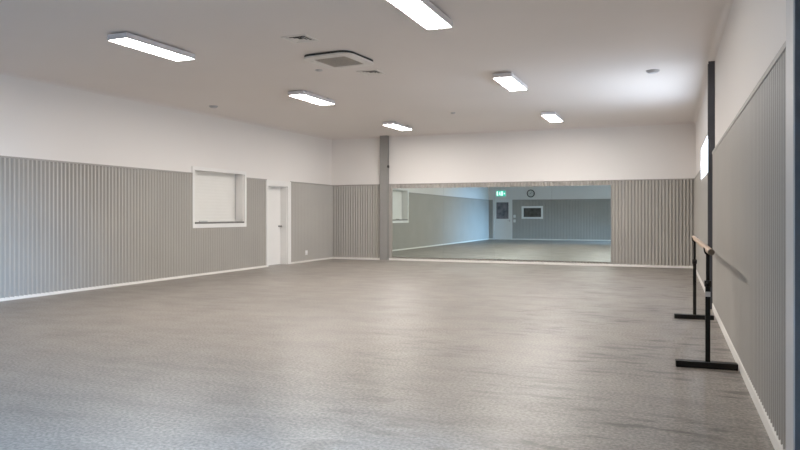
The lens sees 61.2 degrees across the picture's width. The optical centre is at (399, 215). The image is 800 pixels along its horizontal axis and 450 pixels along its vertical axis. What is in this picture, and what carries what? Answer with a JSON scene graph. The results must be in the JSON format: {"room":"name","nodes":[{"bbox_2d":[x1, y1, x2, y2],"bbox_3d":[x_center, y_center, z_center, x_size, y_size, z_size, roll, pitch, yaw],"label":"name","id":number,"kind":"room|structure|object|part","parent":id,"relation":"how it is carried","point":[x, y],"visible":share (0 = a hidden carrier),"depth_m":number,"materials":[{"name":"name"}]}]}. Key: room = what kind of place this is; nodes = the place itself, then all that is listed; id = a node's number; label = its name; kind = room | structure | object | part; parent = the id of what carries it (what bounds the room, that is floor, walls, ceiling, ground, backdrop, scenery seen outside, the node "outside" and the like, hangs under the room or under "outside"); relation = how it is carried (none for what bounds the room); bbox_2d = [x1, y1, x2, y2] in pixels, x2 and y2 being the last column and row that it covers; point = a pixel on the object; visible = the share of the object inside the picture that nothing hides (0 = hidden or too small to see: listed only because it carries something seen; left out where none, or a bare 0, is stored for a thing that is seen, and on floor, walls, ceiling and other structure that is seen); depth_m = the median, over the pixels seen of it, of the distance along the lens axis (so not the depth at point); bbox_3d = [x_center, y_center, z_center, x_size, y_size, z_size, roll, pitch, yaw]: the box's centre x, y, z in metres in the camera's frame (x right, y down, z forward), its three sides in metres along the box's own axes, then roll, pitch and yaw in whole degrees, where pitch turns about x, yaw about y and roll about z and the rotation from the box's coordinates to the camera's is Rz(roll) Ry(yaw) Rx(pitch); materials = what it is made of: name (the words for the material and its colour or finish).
{"room":"dance studio","nodes":[
{"label":"dance studio","id":0,"kind":"room"},
{"bbox_2d":[0,74,331,297],"bbox_3d":[-5.430,-0.560,11.075,0.294,3.620,18.657,0,0,22],"label":"wall","id":1,"kind":"structure","parent":0,"point":[96,189],"depth_m":12.03,"materials":[{"name":"white paint"}]},
{"bbox_2d":[0,70,331,139],"bbox_3d":[-5.303,-2.096,11.024,0.052,0.253,18.137,0,0,22],"label":"crown molding","id":2,"kind":"structure","parent":1,"relation":"attached to","point":[2,72],"depth_m":12.39,"materials":[{"name":"paint"}]},
{"bbox_2d":[0,257,331,300],"bbox_3d":[-5.312,1.228,11.028,0.028,0.045,18.137,0,0,22],"label":"baseboard","id":3,"kind":"structure","parent":1,"relation":"attached to","point":[239,269],"depth_m":12.15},
{"bbox_2d":[191,166,246,227],"bbox_3d":[-3.981,-0.365,14.656,0.266,1.260,1.883,0,0,22],"label":"window","id":4,"kind":"structure","parent":1,"relation":"in","point":[217,193],"depth_m":14.83,"materials":[{"name":"white paint"}]},
{"bbox_3d":[-4.078,0.122,14.687,0.027,0.045,1.651,0,0,22],"label":"shutter rail","id":5,"kind":"part","parent":4,"relation":"part of","materials":[{"name":"white metal"}]},
{"bbox_2d":[195,171,234,219],"bbox_3d":[-4.083,-0.394,14.689,0.002,1.078,1.699,0,0,22],"label":"roller shutter","id":6,"kind":"object","parent":4,"relation":"attached to","point":[214,191],"depth_m":14.77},
{"bbox_3d":[-3.984,0.162,14.649,0.266,0.034,1.699,0,0,22],"label":"sill","id":7,"kind":"part","parent":4,"relation":"part of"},
{"bbox_2d":[266,180,290,266],"bbox_3d":[-3.122,0.200,16.826,0.270,2.100,1.130,0,0,22],"label":"door","id":8,"kind":"structure","parent":1,"relation":"in","point":[278,196],"depth_m":17.10,"materials":[{"name":"white paint"}]},
{"bbox_2d":[0,0,720,137],"bbox_3d":[-0.872,-2.259,9.253,10.111,0.483,18.657,0,0,22],"label":"ceiling","id":9,"kind":"structure","parent":0,"point":[585,62],"depth_m":9.00,"materials":[{"name":"paint"}]},
{"bbox_2d":[107,32,194,60],"bbox_3d":[-2.999,-2.052,8.232,0.290,0.092,1.180,0,1,22],"label":"ceiling light","id":10,"kind":"object","parent":9,"relation":"attached to","point":[134,41],"visible":1,"depth_m":8.09,"materials":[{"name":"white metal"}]},
{"bbox_2d":[281,34,318,43],"bbox_3d":[-1.183,-2.095,8.033,0.330,0.012,0.330,0,1,22],"label":"ceiling vent","id":11,"kind":"object","parent":9,"relation":"in","point":[302,38],"visible":1,"depth_m":8.03,"materials":[{"name":"plastic"}]},
{"bbox_2d":[288,91,334,104],"bbox_3d":[-1.557,-2.093,12.028,0.290,0.092,1.180,0,1,22],"label":"ceiling light","id":12,"kind":"object","parent":9,"relation":"attached to","point":[304,95],"visible":1,"depth_m":11.87,"materials":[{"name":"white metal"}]},
{"bbox_2d":[290,95,331,104],"bbox_3d":[-1.556,-2.053,12.028,0.269,0.008,1.159,0,1,22],"label":"diffuser","id":13,"kind":"object","parent":12,"relation":"attached to","point":[316,99],"depth_m":12.00,"materials":[{"name":"white plastic"}]},
{"bbox_2d":[304,50,373,68],"bbox_3d":[-0.818,-2.084,9.094,0.745,0.060,0.815,0,1,26],"label":"air conditioner","id":14,"kind":"object","parent":9,"relation":"attached to","point":[339,59],"visible":1,"depth_m":8.98,"materials":[{"name":"plastic"}]},
{"bbox_2d":[315,56,362,66],"bbox_3d":[-0.818,-2.070,9.094,0.480,0.020,0.530,0,1,26],"label":"grille","id":15,"kind":"object","parent":14,"relation":"attached to","point":[340,61],"depth_m":9.11,"materials":[{"name":"grey metal"}]},
{"bbox_2d":[356,69,385,75],"bbox_3d":[-0.429,-2.116,10.026,0.330,0.012,0.330,0,1,22],"label":"ceiling vent","id":16,"kind":"object","parent":9,"relation":"in","point":[374,71],"visible":1,"depth_m":10.03,"materials":[{"name":"plastic"}]},
{"bbox_2d":[383,121,411,129],"bbox_3d":[-0.050,-2.137,16.121,0.290,0.092,1.180,0,1,22],"label":"ceiling light","id":17,"kind":"object","parent":9,"relation":"attached to","point":[396,125],"visible":1,"depth_m":15.94,"materials":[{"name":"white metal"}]},
{"bbox_2d":[385,124,410,129],"bbox_3d":[-0.049,-2.097,16.121,0.269,0.008,1.159,0,1,22],"label":"diffuser","id":18,"kind":"object","parent":17,"relation":"attached to","point":[397,126],"depth_m":16.12,"materials":[{"name":"white plastic"}]},
{"bbox_2d":[387,0,452,29],"bbox_3d":[0.209,-2.050,6.734,0.290,0.092,1.180,0,1,22],"label":"ceiling light","id":19,"kind":"object","parent":9,"relation":"attached to","point":[426,14],"visible":1,"depth_m":6.75,"materials":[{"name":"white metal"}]},
{"bbox_2d":[493,72,526,90],"bbox_3d":[1.733,-2.091,10.572,0.290,0.092,1.180,0,1,22],"label":"ceiling light","id":20,"kind":"object","parent":9,"relation":"attached to","point":[511,82],"visible":1,"depth_m":10.41,"materials":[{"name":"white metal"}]},
{"bbox_2d":[494,77,525,90],"bbox_3d":[1.733,-2.051,10.573,0.269,0.008,1.159,0,1,22],"label":"diffuser","id":21,"kind":"object","parent":20,"relation":"attached to","point":[510,83],"depth_m":10.51,"materials":[{"name":"white plastic"}]},
{"bbox_2d":[541,112,562,121],"bbox_3d":[3.305,-2.136,14.639,0.290,0.092,1.180,0,1,22],"label":"ceiling light","id":22,"kind":"object","parent":9,"relation":"attached to","point":[550,116],"visible":1,"depth_m":14.46,"materials":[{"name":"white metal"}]},
{"bbox_2d":[543,115,561,121],"bbox_3d":[3.305,-2.096,14.640,0.269,0.008,1.159,0,1,22],"label":"diffuser","id":23,"kind":"object","parent":22,"relation":"attached to","point":[551,118],"depth_m":14.63,"materials":[{"name":"white plastic"}]},
{"bbox_2d":[646,69,659,73],"bbox_3d":[3.731,-2.115,9.978,0.190,0.044,0.190,0,1,22],"label":"smoke detector","id":24,"kind":"object","parent":9,"relation":"attached to","point":[651,71],"visible":1,"depth_m":9.93,"materials":[{"name":"plastic"}]},
{"bbox_2d":[0,259,774,449],"bbox_3d":[-0.872,1.310,9.253,10.111,0.120,18.657,0,0,22],"label":"floor","id":25,"kind":"structure","parent":0,"point":[328,354],"depth_m":5.77,"materials":[{"name":"plastic"}]},
{"bbox_2d":[380,135,388,259],"bbox_3d":[-0.433,-0.481,18.745,0.230,3.462,0.117,0,0,22],"label":"steel column","id":26,"kind":"structure","parent":25,"relation":"on","point":[384,140],"depth_m":18.69,"materials":[{"name":"grey metal"}]},
{"bbox_2d":[674,235,737,370],"bbox_3d":[3.038,0.753,6.863,0.470,0.993,3.720,0,0,22],"label":"ballet barre","id":27,"kind":"object","parent":25,"relation":"on","point":[705,364],"visible":1,"depth_m":5.52,"materials":[{"name":"metal"}]},
{"bbox_3d":[3.550,0.751,8.144,0.038,0.893,0.038,0,0,22],"label":"post","id":28,"kind":"part","parent":27,"relation":"part of","materials":[{"name":"black metal"}]},
{"bbox_3d":[3.046,0.282,6.859,0.048,0.048,3.700,0,0,22],"label":"rail","id":29,"kind":"part","parent":27,"relation":"part of","materials":[{"name":"beige wood"}]},
{"bbox_3d":[2.518,0.751,5.530,0.038,0.893,0.038,0,0,22],"label":"post","id":30,"kind":"part","parent":27,"relation":"part of","materials":[{"name":"black metal"}]},
{"bbox_2d":[708,61,714,308],"bbox_3d":[4.173,-0.398,9.063,0.080,3.295,0.190,0,0,22],"label":"steel column","id":31,"kind":"structure","parent":25,"relation":"on","point":[711,64],"depth_m":8.98,"materials":[{"name":"black metal"}]},
{"bbox_2d":[795,0,799,449],"bbox_3d":[1.640,-0.410,2.740,0.091,3.320,0.165,0,0,22],"label":"steel column","id":32,"kind":"structure","parent":25,"relation":"on","point":[797,2],"depth_m":2.68,"materials":[{"name":"grey metal"}]},
{"bbox_2d":[332,124,694,265],"bbox_3d":[2.536,-0.560,17.779,9.591,3.620,0.294,0,0,22],"label":"wall","id":33,"kind":"structure","parent":0,"point":[649,171],"depth_m":17.11,"materials":[{"name":"white paint"}]},
{"bbox_2d":[392,185,610,261],"bbox_3d":[2.480,0.208,17.639,5.787,1.887,0.010,0,0,22],"label":"wall mirror","id":34,"kind":"object","parent":33,"relation":"attached to","point":[546,223],"visible":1,"depth_m":17.54,"materials":[{"name":"clear glass"}]},
{"bbox_3d":[0.481,0.208,18.438,1.482,1.887,0.010,0,0,22],"label":"mirror panel","id":35,"kind":"part","parent":34,"relation":"part of","materials":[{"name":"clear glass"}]},
{"bbox_3d":[1.821,0.208,17.903,1.397,1.887,0.010,0,0,22],"label":"mirror panel","id":36,"kind":"part","parent":34,"relation":"part of","materials":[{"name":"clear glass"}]},
{"bbox_3d":[3.155,0.208,17.370,1.470,1.887,0.010,0,0,22],"label":"mirror panel","id":37,"kind":"part","parent":34,"relation":"part of","materials":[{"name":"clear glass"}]},
{"bbox_3d":[4.503,0.208,16.830,1.429,1.887,0.010,0,0,22],"label":"mirror panel","id":38,"kind":"part","parent":34,"relation":"part of","materials":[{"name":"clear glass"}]},
{"bbox_2d":[332,257,692,267],"bbox_3d":[2.488,1.222,17.661,9.533,0.055,0.028,0,0,22],"label":"baseboard","id":39,"kind":"structure","parent":33,"relation":"attached to","point":[401,259],"depth_m":17.36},
{"bbox_2d":[332,121,694,139],"bbox_3d":[2.485,-2.188,17.652,9.591,0.070,0.052,0,0,22],"label":"crown molding","id":40,"kind":"structure","parent":33,"relation":"attached to","point":[689,122],"depth_m":17.36,"materials":[{"name":"paint"}]},
{"bbox_2d":[694,0,785,449],"bbox_3d":[3.684,-0.560,7.432,0.297,3.620,18.657,0,0,22],"label":"wall","id":41,"kind":"structure","parent":0,"point":[749,152],"depth_m":4.68,"materials":[{"name":"white paint"}]},
{"bbox_2d":[701,132,707,180],"bbox_3d":[5.027,-0.940,11.081,0.052,0.670,3.210,0,0,22],"label":"window","id":42,"kind":"structure","parent":41,"relation":"in","point":[704,146],"depth_m":11.45,"materials":[{"name":"white glass"}]},
{"bbox_3d":[5.031,-0.940,11.079,0.008,0.570,3.110,0,0,22],"label":"pane","id":43,"kind":"part","parent":42,"relation":"part of","materials":[{"name":"white glass"}]},
{"bbox_2d":[692,0,733,124],"bbox_3d":[3.540,-2.076,7.489,0.092,0.293,18.137,0,0,22],"label":"crown molding","id":44,"kind":"structure","parent":41,"relation":"attached to","point":[725,6],"depth_m":8.31,"materials":[{"name":"paint"}]},
{"bbox_2d":[696,269,783,449],"bbox_3d":[4.322,1.200,9.374,0.034,0.100,14.057,0,0,22],"label":"baseboard","id":45,"kind":"structure","parent":41,"relation":"attached to","point":[776,443],"depth_m":4.60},
{"bbox_2d":[786,0,794,449],"bbox_3d":[1.601,-0.354,2.774,0.005,3.209,0.184,0,0,22],"label":"trim","id":46,"kind":"structure","parent":41,"relation":"attached to","point":[790,4],"depth_m":2.75,"materials":[{"name":"metal"}]}
]}

